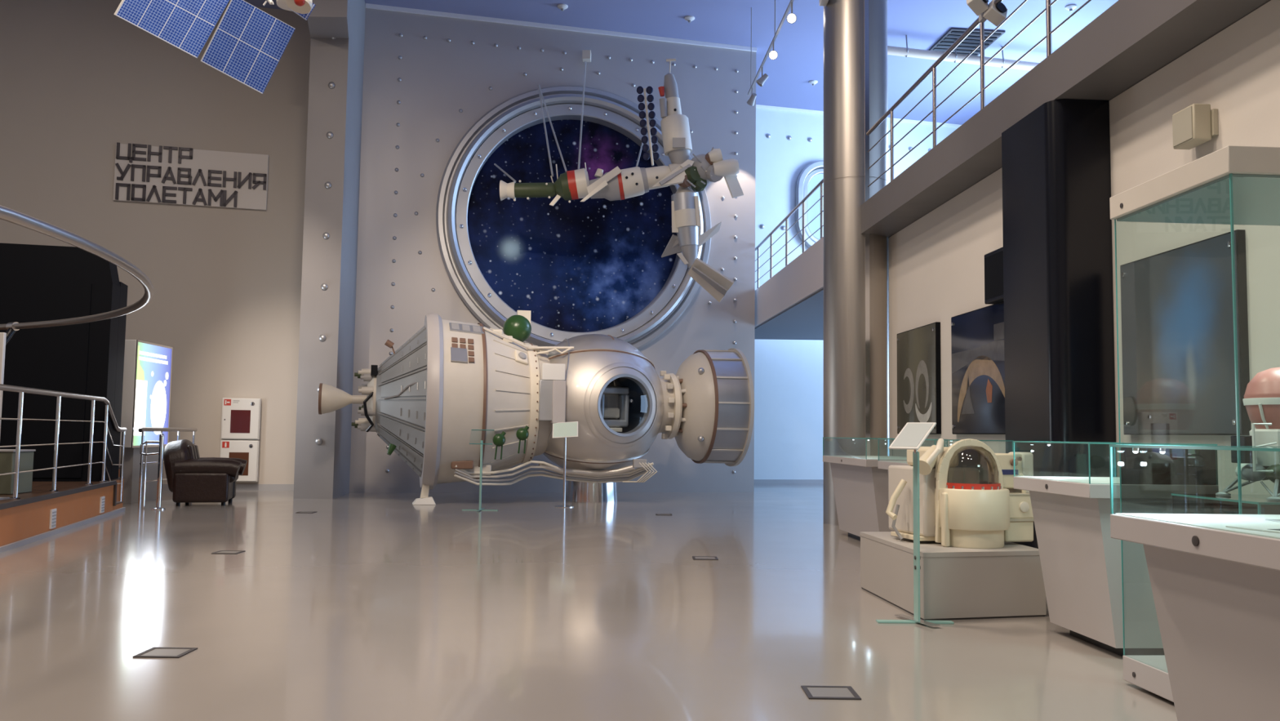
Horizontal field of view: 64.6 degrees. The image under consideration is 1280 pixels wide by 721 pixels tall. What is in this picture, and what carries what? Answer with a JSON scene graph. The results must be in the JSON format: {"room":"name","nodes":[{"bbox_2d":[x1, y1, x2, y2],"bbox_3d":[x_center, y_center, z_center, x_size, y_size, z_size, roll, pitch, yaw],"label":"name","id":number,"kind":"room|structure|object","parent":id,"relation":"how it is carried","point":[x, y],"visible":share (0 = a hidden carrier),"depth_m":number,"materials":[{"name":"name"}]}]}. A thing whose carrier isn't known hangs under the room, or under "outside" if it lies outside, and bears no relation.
{"room":"museum","nodes":[
{"label":"museum","id":0,"kind":"room"},
{"bbox_2d":[0,383,126,501],"bbox_3d":[-5.461,0.863,7.607,0.090,1.529,13.830,2,-4,-15],"label":"railing","id":1,"kind":"object","parent":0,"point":[20,389],"visible":0.88,"depth_m":11.15,"materials":[{"name":"grey metal"}]},
{"bbox_2d":[0,0,311,484],"bbox_3d":[-11.172,-2.290,18.255,11.950,9.198,0.301,2,-4,-14],"label":"wall","id":2,"kind":"structure","parent":0,"point":[78,79],"depth_m":18.75,"materials":[{"name":"grey paint"}]},
{"bbox_2d":[112,142,268,210],"bbox_3d":[-8.331,-3.415,18.855,2.640,1.065,0.094,2,-4,-14],"label":"wall sign","id":3,"kind":"object","parent":2,"relation":"attached to","point":[144,173],"visible":1,"depth_m":18.82,"materials":[{"name":"white"}]},
{"bbox_2d":[161,484,293,490],"bbox_3d":[-7.380,2.347,18.738,3.420,0.120,0.024,2,-4,-14],"label":"baseboard","id":4,"kind":"structure","parent":2,"relation":"attached to","point":[164,486],"depth_m":18.82,"materials":[{"name":"grey"}]},
{"bbox_2d":[219,440,259,481],"bbox_3d":[-7.375,1.850,18.660,0.660,0.760,0.243,2,-4,-14],"label":"cabinet","id":5,"kind":"object","parent":2,"relation":"attached to","point":[247,450],"visible":0.76,"depth_m":18.59,"materials":[{"name":"white metal"}]},
{"bbox_2d":[220,397,261,439],"bbox_3d":[-7.365,1.077,18.715,0.660,0.760,0.243,2,-4,-14],"label":"upper cabinet","id":6,"kind":"object","parent":2,"relation":"attached to","point":[241,417],"visible":1,"depth_m":18.62,"materials":[{"name":"white metal"}]},
{"bbox_2d":[293,0,365,498],"bbox_3d":[-5.523,-2.238,17.930,0.820,9.198,1.797,1,-4,-9],"label":"wall","id":7,"kind":"structure","parent":0,"point":[335,86],"depth_m":17.17,"materials":[{"name":"grey metal"}]},
{"bbox_2d":[307,0,350,38],"bbox_3d":[-5.187,-6.230,16.945,0.630,1.368,1.088,2,-4,-14],"label":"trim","id":8,"kind":"structure","parent":7,"relation":"attached to","point":[328,19],"depth_m":16.60,"materials":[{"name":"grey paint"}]},
{"bbox_2d":[349,8,755,493],"bbox_3d":[-1.476,-2.023,19.950,7.870,9.170,0.286,2,-4,-14],"label":"wall","id":9,"kind":"structure","parent":0,"point":[428,79],"depth_m":19.58,"materials":[{"name":"silver metal"}]},
{"bbox_2d":[365,3,756,51],"bbox_3d":[-1.413,-6.589,20.273,7.870,0.074,0.301,2,-4,-14],"label":"trim","id":10,"kind":"structure","parent":9,"relation":"attached to","point":[367,5],"depth_m":20.06,"materials":[{"name":"white metal"}]},
{"bbox_2d":[435,85,711,349],"bbox_3d":[-1.217,-2.691,19.889,5.480,5.480,0.440,2,-4,-14],"label":"porthole","id":11,"kind":"object","parent":9,"relation":"attached to","point":[592,265],"visible":0.77,"depth_m":19.97,"materials":[{"name":"metal"}]},
{"bbox_2d":[467,119,676,332],"bbox_3d":[-1.267,-2.678,20.082,4.380,4.380,0.001,2,-4,-14],"label":"picture","id":12,"kind":"object","parent":11,"relation":"attached to","point":[592,264],"depth_m":20.04},
{"bbox_2d":[582,49,591,62],"bbox_3d":[-1.054,-6.021,20.035,0.170,0.180,0.190,1,-4,0],"label":"box","id":13,"kind":"object","parent":9,"relation":"attached to","point":[586,54],"visible":1,"depth_m":19.94,"materials":[{"name":"grey metal"}]},
{"bbox_2d":[499,57,743,302],"bbox_3d":[-0.471,-3.465,18.522,4.590,5.008,2.469,1,-4,0],"label":"model","id":14,"kind":"object","parent":13,"relation":"hanging from","point":[617,184],"visible":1,"depth_m":17.64},
{"bbox_2d":[0,483,1177,720],"bbox_3d":[-2.778,2.038,11.380,27.500,0.200,37.000,1,-4,0],"label":"floor","id":15,"kind":"structure","parent":0,"point":[368,606],"depth_m":6.03,"materials":[{"name":"beige tile"}]},
{"bbox_2d":[0,466,125,553],"bbox_3d":[-9.454,1.417,8.459,12.932,0.440,19.104,1,-4,0],"label":"platform","id":16,"kind":"object","parent":15,"relation":"on","point":[40,513],"visible":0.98,"depth_m":10.92,"materials":[{"name":"orange laminate"}]},
{"bbox_2d":[0,332,9,499],"bbox_3d":[-6.264,0.535,9.831,0.240,1.619,0.240,1,-4,0],"label":"post","id":17,"kind":"object","parent":16,"relation":"on","point":[2,335],"visible":1,"depth_m":9.86,"materials":[{"name":"white paint"}]},
{"bbox_2d":[0,448,35,494],"bbox_3d":[-6.999,1.170,10.712,0.920,0.460,0.470,1,-4,-6],"label":"box","id":18,"kind":"object","parent":16,"relation":"on","point":[7,456],"visible":0.96,"depth_m":10.58,"materials":[{"name":"grey paint"}]},
{"bbox_2d":[48,508,56,528],"bbox_3d":[-6.212,1.674,10.722,0.018,0.200,0.170,2,-4,-15],"label":"vent","id":19,"kind":"object","parent":16,"relation":"attached to","point":[52,512],"depth_m":10.67,"materials":[{"name":"grey paint"}]},
{"bbox_2d":[0,242,128,481],"bbox_3d":[-10.802,-0.040,12.839,7.600,3.080,0.845,2,-4,-14],"label":"booth","id":20,"kind":"object","parent":16,"relation":"on","point":[38,282],"visible":0.83,"depth_m":13.24,"materials":[{"name":"black"}]},
{"bbox_2d":[0,204,153,344],"bbox_3d":[-9.194,0.067,4.756,12.406,1.783,12.396,1,-4,0],"label":"rail","id":21,"kind":"object","parent":16,"relation":"on","point":[6,214],"visible":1,"depth_m":6.14,"materials":[{"name":"grey metal"}]},
{"bbox_2d":[99,496,105,513],"bbox_3d":[-6.760,1.812,12.737,0.018,0.200,0.170,2,-4,-15],"label":"vent","id":22,"kind":"object","parent":16,"relation":"attached to","point":[102,499],"depth_m":12.70,"materials":[{"name":"grey paint"}]},
{"bbox_2d":[120,339,173,502],"bbox_3d":[-7.732,0.959,15.833,0.212,2.460,1.353,1,-4,-4],"label":"display screen","id":23,"kind":"object","parent":15,"relation":"on","point":[147,371],"visible":0.91,"depth_m":15.56,"materials":[{"name":"white paint"}]},
{"bbox_2d":[139,433,165,509],"bbox_3d":[-6.858,1.559,14.278,0.373,1.064,0.180,1,-4,0],"label":"post","id":24,"kind":"object","parent":15,"relation":"on","point":[161,442],"visible":1,"depth_m":14.26,"materials":[{"name":"silver metal"}]},
{"bbox_2d":[133,647,197,657],"bbox_3d":[-2.420,1.491,5.174,0.230,0.006,0.220,1,-4,0],"label":"floor hatch","id":25,"kind":"object","parent":15,"relation":"on","point":[153,652],"visible":1,"depth_m":5.16,"materials":[{"name":"grey metal"}]},
{"bbox_2d":[137,426,197,506],"bbox_3d":[-7.330,1.618,15.748,0.063,1.144,2.349,1,-4,-5],"label":"railing","id":26,"kind":"object","parent":15,"relation":"on","point":[142,429],"visible":0.55,"depth_m":14.96,"materials":[{"name":"grey metal"}]},
{"bbox_2d":[163,439,247,506],"bbox_3d":[-6.611,1.689,15.397,1.111,0.972,1.028,2,-4,-15],"label":"armchair","id":27,"kind":"object","parent":15,"relation":"on","point":[191,477],"visible":1,"depth_m":14.94,"materials":[{"name":"brown leather"}]},
{"bbox_2d":[187,444,195,458],"bbox_3d":[-6.695,1.505,15.158,0.150,0.470,0.200,2,-4,-15],"label":"cushion","id":28,"kind":"object","parent":27,"relation":"on","point":[190,447],"depth_m":15.09,"materials":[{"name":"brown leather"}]},
{"bbox_2d":[191,444,197,458],"bbox_3d":[-6.752,1.520,15.370,0.150,0.470,0.200,2,-4,-15],"label":"cushion","id":29,"kind":"object","parent":27,"relation":"on","point":[194,446],"depth_m":15.37,"materials":[{"name":"brown leather"}]},
{"bbox_2d":[194,444,199,458],"bbox_3d":[-6.809,1.534,15.582,0.150,0.470,0.200,2,-4,-15],"label":"cushion","id":30,"kind":"object","parent":27,"relation":"on","point":[197,449],"depth_m":15.55,"materials":[{"name":"brown leather"}]},
{"bbox_2d":[230,473,238,482],"bbox_3d":[-6.482,1.754,15.427,0.650,0.190,0.540,2,-4,-15],"label":"seat cushion","id":31,"kind":"object","parent":27,"relation":"on","point":[233,479],"depth_m":15.29,"materials":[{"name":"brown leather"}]},
{"bbox_2d":[211,550,245,554],"bbox_3d":[-3.814,1.777,9.393,0.230,0.006,0.220,1,-4,0],"label":"floor hatch","id":32,"kind":"object","parent":15,"relation":"on","point":[228,552],"visible":1,"depth_m":9.38,"materials":[{"name":"grey metal"}]},
{"bbox_2d":[296,511,315,513],"bbox_3d":[-4.619,2.101,14.031,0.230,0.006,0.220,1,-4,0],"label":"floor hatch","id":33,"kind":"object","parent":15,"relation":"on","point":[310,512],"visible":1,"depth_m":14.02,"materials":[{"name":"grey metal"}]},
{"bbox_2d":[462,429,497,511],"bbox_3d":[-2.332,1.605,14.871,0.403,1.178,0.403,-3,-6,45],"label":"stand","id":34,"kind":"object","parent":15,"relation":"on","point":[482,443],"visible":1,"depth_m":14.84,"materials":[{"name":"teal"}]},
{"bbox_2d":[318,310,754,504],"bbox_3d":[-1.726,0.732,16.949,6.952,3.235,2.860,2,-4,-14],"label":"spacecraft","id":35,"kind":"object","parent":15,"relation":"on","point":[451,379],"visible":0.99,"depth_m":16.11,"materials":[{"name":"metal"}]},
{"bbox_2d":[451,337,457,342],"bbox_3d":[-2.876,-0.321,15.722,0.090,0.085,0.071,2,-4,-14],"label":"vent","id":36,"kind":"object","parent":35,"relation":"attached to","point":[453,339],"depth_m":15.71,"materials":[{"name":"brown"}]},
{"bbox_2d":[451,342,457,347],"bbox_3d":[-2.859,-0.225,15.643,0.090,0.085,0.071,2,-4,-14],"label":"vent","id":37,"kind":"object","parent":35,"relation":"attached to","point":[453,344],"depth_m":15.64,"materials":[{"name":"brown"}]},
{"bbox_2d":[450,346,467,362],"bbox_3d":[-2.780,-0.088,15.557,0.251,0.244,0.195,2,-4,-14],"label":"panel","id":38,"kind":"object","parent":35,"relation":"attached to","point":[458,354],"depth_m":15.55,"materials":[{"name":"metal"}]},
{"bbox_2d":[459,337,466,342],"bbox_3d":[-2.757,-0.310,15.761,0.090,0.085,0.071,2,-4,-14],"label":"vent","id":39,"kind":"object","parent":35,"relation":"attached to","point":[461,340],"depth_m":15.75,"materials":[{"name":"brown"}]},
{"bbox_2d":[459,343,466,348],"bbox_3d":[-2.741,-0.214,15.682,0.090,0.085,0.071,2,-4,-14],"label":"vent","id":40,"kind":"object","parent":35,"relation":"attached to","point":[461,345],"depth_m":15.68,"materials":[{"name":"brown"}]},
{"bbox_2d":[448,322,484,334],"bbox_3d":[-2.756,-0.506,16.104,0.540,0.199,0.280,2,-4,-14],"label":"panel","id":41,"kind":"object","parent":35,"relation":"attached to","point":[454,328],"depth_m":16.04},
{"bbox_2d":[467,338,473,343],"bbox_3d":[-2.639,-0.299,15.799,0.090,0.085,0.071,2,-4,-14],"label":"vent","id":42,"kind":"object","parent":35,"relation":"attached to","point":[469,340],"depth_m":15.78,"materials":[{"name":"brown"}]},
{"bbox_2d":[467,344,474,350],"bbox_3d":[-2.622,-0.203,15.721,0.090,0.085,0.071,2,-4,-14],"label":"vent","id":43,"kind":"object","parent":35,"relation":"attached to","point":[470,347],"depth_m":15.71,"materials":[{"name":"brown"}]},
{"bbox_2d":[468,351,474,355],"bbox_3d":[-2.606,-0.107,15.643,0.090,0.085,0.071,2,-4,-14],"label":"vent","id":44,"kind":"object","parent":35,"relation":"attached to","point":[470,353],"depth_m":15.63,"materials":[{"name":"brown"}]},
{"bbox_2d":[468,356,474,362],"bbox_3d":[-2.589,-0.011,15.565,0.090,0.085,0.071,2,-4,-14],"label":"vent","id":45,"kind":"object","parent":35,"relation":"attached to","point":[471,359],"depth_m":15.55,"materials":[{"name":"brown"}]},
{"bbox_2d":[502,315,531,342],"bbox_3d":[-2.084,-0.535,17.203,0.480,0.480,0.480,2,-4,-14],"label":"sphere","id":46,"kind":"object","parent":35,"relation":"on","point":[518,326],"depth_m":17.03,"materials":[{"name":"green paint"}]},
{"bbox_2d":[604,407,619,417],"bbox_3d":[-0.490,0.865,16.679,0.320,0.172,0.113,3,-5,-30],"label":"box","id":47,"kind":"object","parent":35,"relation":"on","point":[609,412],"depth_m":16.64,"materials":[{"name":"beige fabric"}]},
{"bbox_2d":[629,397,634,403],"bbox_3d":[-0.141,0.663,16.754,0.095,0.100,0.098,2,-4,-14],"label":"lamp","id":48,"kind":"object","parent":35,"relation":"attached to","point":[631,400],"depth_m":16.72,"materials":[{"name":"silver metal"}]},
{"bbox_2d":[552,421,577,507],"bbox_3d":[-1.172,1.610,15.774,0.415,1.329,0.300,1,-4,0],"label":"stand","id":49,"kind":"object","parent":15,"relation":"on","point":[560,429],"visible":1,"depth_m":15.77,"materials":[{"name":"silver metal"}]},
{"bbox_2d":[655,513,671,515],"bbox_3d":[0.341,2.200,14.479,0.230,0.006,0.220,1,-4,0],"label":"floor hatch","id":50,"kind":"object","parent":15,"relation":"on","point":[655,513],"visible":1,"depth_m":14.47,"materials":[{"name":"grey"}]},
{"bbox_2d":[692,555,718,559],"bbox_3d":[0.605,1.839,9.433,0.230,0.006,0.220,1,-4,0],"label":"floor hatch","id":51,"kind":"object","parent":15,"relation":"on","point":[695,557],"visible":1,"depth_m":9.42,"materials":[{"name":"grey metal"}]},
{"bbox_2d":[800,685,861,699],"bbox_3d":[0.854,1.490,4.545,0.230,0.006,0.220,1,-4,0],"label":"floor hatch","id":52,"kind":"object","parent":15,"relation":"on","point":[812,692],"visible":1,"depth_m":4.54,"materials":[{"name":"grey metal"}]},
{"bbox_2d":[823,0,888,525],"bbox_3d":[2.928,-2.425,13.760,0.860,9.197,0.866,1,-4,0],"label":"column","id":53,"kind":"structure","parent":15,"relation":"on","point":[856,286],"depth_m":13.38,"materials":[{"name":"metal"}]},
{"bbox_2d":[819,0,828,5],"bbox_3d":[2.547,-4.892,13.705,0.202,0.100,0.370,1,-4,0],"label":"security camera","id":54,"kind":"object","parent":53,"relation":"attached to","point":[822,2],"visible":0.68,"depth_m":13.72,"materials":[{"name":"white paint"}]},
{"bbox_2d":[822,437,947,539],"bbox_3d":[2.646,1.424,11.154,0.856,1.136,1.800,1,-4,-4],"label":"display case","id":55,"kind":"object","parent":15,"relation":"on","point":[860,488],"visible":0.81,"depth_m":10.90,"materials":[{"name":"laminate"}]},
{"bbox_2d":[875,422,954,626],"bbox_3d":[1.717,1.010,6.345,0.425,1.246,0.305,-2,-5,33],"label":"stand","id":56,"kind":"object","parent":15,"relation":"on","point":[913,435],"visible":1,"depth_m":6.32,"materials":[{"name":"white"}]},
{"bbox_2d":[878,438,1013,472],"bbox_3d":[2.661,1.268,8.979,0.666,1.136,1.550,1,-4,-4],"label":"display case","id":57,"kind":"object","parent":15,"relation":"on","point":[883,464],"visible":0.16,"depth_m":9.39,"materials":[{"name":"glass"}]},
{"bbox_2d":[859,531,1046,620],"bbox_3d":[2.163,1.483,7.119,0.875,0.425,1.435,1,-4,-4],"label":"plinth","id":58,"kind":"object","parent":15,"relation":"on","point":[956,583],"visible":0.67,"depth_m":6.53,"materials":[{"name":"paint"}]},
{"bbox_2d":[1001,98,1116,548],"bbox_3d":[3.378,-0.111,8.226,0.465,3.797,0.920,1,-4,-4],"label":"column","id":59,"kind":"structure","parent":15,"relation":"on","point":[1059,342],"depth_m":7.87,"materials":[{"name":"black"}]},
{"bbox_2d":[1013,440,1218,656],"bbox_3d":[2.649,1.032,5.724,0.706,1.136,0.920,1,-4,-4],"label":"display case","id":60,"kind":"object","parent":15,"relation":"on","point":[1081,563],"visible":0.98,"depth_m":5.41,"materials":[{"name":"laminate"}]},
{"bbox_2d":[1109,444,1279,720],"bbox_3d":[2.011,0.806,2.713,1.056,1.136,0.920,1,-4,-4],"label":"display case","id":61,"kind":"object","parent":15,"relation":"on","point":[1215,587],"visible":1,"depth_m":2.79,"materials":[{"name":"laminate"}]},
{"bbox_2d":[1226,524,1279,533],"bbox_3d":[1.725,0.433,2.560,0.260,0.004,0.340,2,-4,-15],"label":"paper sheet","id":62,"kind":"object","parent":61,"relation":"on","point":[1271,528],"visible":1,"depth_m":2.64,"materials":[{"name":"white paper"}]},
{"bbox_2d":[1265,519,1279,521],"bbox_3d":[1.988,0.456,2.827,0.340,0.004,0.240,1,-4,-1],"label":"paper sheet","id":63,"kind":"object","parent":61,"relation":"on","point":[1273,520],"visible":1,"depth_m":2.92,"materials":[{"name":"white paper"}]},
{"bbox_2d":[1109,145,1279,702],"bbox_3d":[2.897,0.344,4.467,1.180,2.335,0.909,1,-4,-4],"label":"tall showcase","id":64,"kind":"object","parent":15,"relation":"on","point":[1230,184],"visible":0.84,"depth_m":4.48,"materials":[{"name":"glass"}]},
{"bbox_2d":[1171,493,1279,514],"bbox_3d":[2.817,0.987,4.404,0.666,0.771,0.606,1,-4,-4],"label":"stand","id":65,"kind":"object","parent":64,"relation":"on","point":[1259,500],"visible":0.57,"depth_m":4.42,"materials":[{"name":"silver"}]},
{"bbox_2d":[1215,367,1279,500],"bbox_3d":[2.813,0.315,4.451,0.425,0.575,0.399,1,-4,-4],"label":"model","id":66,"kind":"object","parent":65,"relation":"on","point":[1261,400],"visible":0.98,"depth_m":4.40},
{"bbox_2d":[227,0,1118,124],"bbox_3d":[-2.652,-7.337,12.057,27.500,0.200,37.000,1,-4,0],"label":"ceiling","id":67,"kind":"structure","parent":0,"point":[798,45],"depth_m":20.05,"materials":[{"name":"paint"}]},
{"bbox_2d":[114,0,315,93],"bbox_3d":[-3.849,-4.938,9.501,1.742,4.979,0.472,1,-4,0],"label":"satellite","id":68,"kind":"object","parent":67,"relation":"hanging from","point":[247,44],"visible":1,"depth_m":9.22,"materials":[{"name":"blue"}]},
{"bbox_2d":[557,3,568,11],"bbox_3d":[-1.463,-6.656,19.165,0.200,0.100,0.200,1,-4,0],"label":"ceiling sensor","id":69,"kind":"object","parent":67,"relation":"attached to","point":[562,6],"visible":1,"depth_m":19.12,"materials":[{"name":"white paint"}]},
{"bbox_2d":[684,15,694,22],"bbox_3d":[0.961,-6.590,19.629,0.200,0.100,0.200,1,-4,0],"label":"ceiling sensor","id":70,"kind":"object","parent":67,"relation":"attached to","point":[688,18],"visible":1,"depth_m":19.58,"materials":[{"name":"white paint"}]},
{"bbox_2d":[747,0,793,95],"bbox_3d":[2.211,-6.044,16.580,0.035,1.598,5.606,1,-4,-3],"label":"track","id":71,"kind":"object","parent":67,"relation":"hanging from","point":[776,33],"visible":1,"depth_m":17.13,"materials":[{"name":"grey metal"}]},
{"bbox_2d":[746,87,756,106],"bbox_3d":[2.075,-4.919,18.848,0.147,0.359,0.230,2,-4,-11],"label":"track spotlight","id":72,"kind":"object","parent":71,"relation":"hanging from","point":[751,100],"visible":1,"depth_m":18.81,"materials":[{"name":"grey paint"}]},
{"bbox_2d":[755,66,768,86],"bbox_3d":[2.149,-4.992,17.808,0.222,0.360,0.150,1,-4,0],"label":"track spotlight","id":73,"kind":"object","parent":71,"relation":"hanging from","point":[761,81],"visible":1,"depth_m":17.77,"materials":[{"name":"grey paint"}]},
{"bbox_2d":[768,40,777,59],"bbox_3d":[2.177,-5.083,16.623,0.150,0.350,0.232,1,-4,0],"label":"track spotlight","id":74,"kind":"object","parent":71,"relation":"hanging from","point":[773,55],"visible":1,"depth_m":16.55,"materials":[{"name":"grey paint"}]},
{"bbox_2d":[786,2,796,23],"bbox_3d":[2.259,-5.187,15.145,0.156,0.352,0.233,1,-4,0],"label":"track spotlight","id":75,"kind":"object","parent":71,"relation":"hanging from","point":[791,17],"visible":1,"depth_m":15.08,"materials":[{"name":"grey paint"}]},
{"bbox_2d":[808,80,817,85],"bbox_3d":[3.947,-6.302,23.073,0.200,0.100,0.200,1,-4,0],"label":"ceiling sensor","id":76,"kind":"object","parent":67,"relation":"attached to","point":[813,82],"visible":1,"depth_m":23.02,"materials":[{"name":"white paint"}]},
{"bbox_2d":[928,27,967,52],"bbox_3d":[6.203,-6.484,20.430,0.356,0.052,1.233,1,-4,-6],"label":"ceiling vent","id":77,"kind":"object","parent":67,"relation":"in","point":[953,34],"depth_m":20.44,"materials":[{"name":"grey metal"}]},
{"bbox_2d":[887,35,1039,70],"bbox_3d":[6.948,-6.253,20.709,4.339,0.461,0.196,2,-4,-14],"label":"ceiling pipe","id":78,"kind":"object","parent":67,"relation":"hanging from","point":[955,57],"visible":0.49,"depth_m":20.53,"materials":[{"name":"beige metal"}]},
{"bbox_2d":[951,28,980,55],"bbox_3d":[6.817,-6.468,20.537,0.665,0.052,1.324,1,-4,-6],"label":"ceiling vent","id":79,"kind":"object","parent":67,"relation":"in","point":[969,43],"depth_m":20.72,"materials":[{"name":"grey metal"}]},
{"bbox_2d":[984,29,1004,49],"bbox_3d":[6.945,-6.478,20.383,0.446,0.052,0.989,1,-4,-6],"label":"ceiling vent","id":80,"kind":"object","parent":67,"relation":"in","point":[993,37],"depth_m":20.24,"materials":[{"name":"grey metal"}]},
{"bbox_2d":[1065,4,1076,11],"bbox_3d":[8.031,-6.549,18.885,0.200,0.100,0.200,1,-4,0],"label":"ceiling sensor","id":81,"kind":"object","parent":67,"relation":"attached to","point":[1070,7],"visible":1,"depth_m":18.84,"materials":[{"name":"white paint"}]},
{"bbox_2d":[754,274,888,340],"bbox_3d":[5.805,-0.806,18.787,7.055,0.028,9.450,1,-4,0],"label":"trim","id":82,"kind":"structure","parent":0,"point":[804,320],"depth_m":20.11,"materials":[{"name":"grey paint"}]},
{"bbox_2d":[755,236,888,327],"bbox_3d":[5.791,-1.202,18.801,7.097,0.760,9.480,1,-4,0],"label":"balcony","id":83,"kind":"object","parent":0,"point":[803,276],"depth_m":17.54,"materials":[{"name":"paint"}]},
{"bbox_2d":[755,177,823,288],"bbox_3d":[2.674,-2.163,17.905,0.051,0.944,7.214,1,-4,-4],"label":"gallery railing","id":84,"kind":"object","parent":83,"relation":"on","point":[820,184],"visible":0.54,"depth_m":17.99,"materials":[{"name":"silver metal"}]},
{"bbox_2d":[754,107,958,479],"bbox_3d":[5.093,-1.575,25.141,11.400,9.198,0.355,2,-4,-14],"label":"wall","id":85,"kind":"structure","parent":0,"point":[788,374],"depth_m":24.62,"materials":[{"name":"paint"}]},
{"bbox_2d":[754,479,823,484],"bbox_3d":[6.470,2.998,25.041,8.500,0.100,0.023,2,-4,-14],"label":"baseboard","id":86,"kind":"structure","parent":85,"relation":"attached to","point":[756,481],"depth_m":24.32,"materials":[{"name":"grey"}]},
{"bbox_2d":[795,160,823,247],"bbox_3d":[4.542,-3.783,24.942,1.500,2.300,0.159,2,-4,-14],"label":"oval porthole","id":87,"kind":"object","parent":85,"relation":"attached to","point":[806,180],"visible":0.38,"depth_m":24.87,"materials":[{"name":"metal"}]},
{"bbox_2d":[755,104,961,127],"bbox_3d":[5.189,-6.136,25.331,11.400,0.067,0.041,2,-4,-14],"label":"trim","id":88,"kind":"structure","parent":85,"relation":"attached to","point":[757,105],"depth_m":25.12,"materials":[{"name":"white"}]},
{"bbox_2d":[885,438,1034,548],"bbox_3d":[2.240,0.906,7.076,1.031,0.720,0.863,2,-4,-14],"label":"helmet exhibit","id":89,"kind":"object","parent":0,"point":[965,500],"visible":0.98,"depth_m":6.92,"materials":[{"name":"beige paint"}]},
{"bbox_2d":[861,0,1270,237],"bbox_3d":[6.154,-2.487,3.845,5.290,0.380,20.874,1,-4,-4],"label":"balcony","id":90,"kind":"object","parent":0,"point":[1131,41],"depth_m":7.79,"materials":[{"name":"grey paint"}]},
{"bbox_2d":[866,0,1091,186],"bbox_3d":[3.327,-2.909,7.733,0.052,0.944,11.022,1,-4,-4],"label":"gallery railing","id":91,"kind":"object","parent":90,"relation":"on","point":[932,68],"visible":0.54,"depth_m":10.06,"materials":[{"name":"silver metal"}]},
{"bbox_2d":[966,0,1007,26],"bbox_3d":[3.165,-3.225,9.277,0.396,0.328,0.265,1,-4,-4],"label":"spotlight","id":92,"kind":"object","parent":91,"relation":"attached to","point":[996,14],"visible":0.98,"depth_m":9.21,"materials":[{"name":"white metal"}]},
{"bbox_2d":[888,0,1279,514],"bbox_3d":[4.059,-0.448,3.420,0.270,3.795,20.006,1,-4,-4],"label":"wall","id":93,"kind":"structure","parent":0,"point":[936,262],"depth_m":7.27,"materials":[{"name":"beige paint"}]},
{"bbox_2d":[896,321,941,434],"bbox_3d":[3.324,0.246,12.165,0.072,1.270,1.403,1,-4,-4],"label":"wall picture","id":94,"kind":"object","parent":93,"relation":"attached to","point":[918,348],"visible":0.91,"depth_m":12.00,"materials":[{"name":"black"}]},
{"bbox_2d":[951,301,1005,434],"bbox_3d":[3.452,0.103,10.160,0.072,1.270,1.683,1,-4,-4],"label":"wall picture","id":95,"kind":"object","parent":93,"relation":"attached to","point":[977,335],"visible":0.67,"depth_m":10.24,"materials":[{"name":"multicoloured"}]},
{"bbox_2d":[984,246,1004,304],"bbox_3d":[3.461,-0.813,9.692,0.146,0.490,0.520,1,-4,-4],"label":"wall speaker","id":96,"kind":"object","parent":93,"relation":"attached to","point":[993,260],"visible":0.45,"depth_m":9.70,"materials":[{"name":"black plastic"}]},
{"bbox_2d":[1120,229,1250,435],"bbox_3d":[3.661,-0.129,6.904,0.072,1.270,1.353,1,-4,-4],"label":"wall picture","id":97,"kind":"object","parent":93,"relation":"attached to","point":[1178,342],"visible":0.95,"depth_m":6.77,"materials":[{"name":"black"}]},
{"bbox_2d":[1172,103,1218,149],"bbox_3d":[3.658,-1.544,6.687,0.156,0.240,0.260,1,-4,-4],"label":"wall speaker","id":98,"kind":"object","parent":93,"relation":"attached to","point":[1196,124],"visible":1,"depth_m":6.59,"materials":[{"name":"beige plastic"}]},
{"bbox_2d":[1172,106,1192,146],"bbox_3d":[3.582,-1.544,6.692,0.006,0.210,0.210,1,-4,-4],"label":"grille","id":99,"kind":"object","parent":98,"relation":"attached to","point":[1182,121],"depth_m":6.68,"materials":[{"name":"beige plastic"}]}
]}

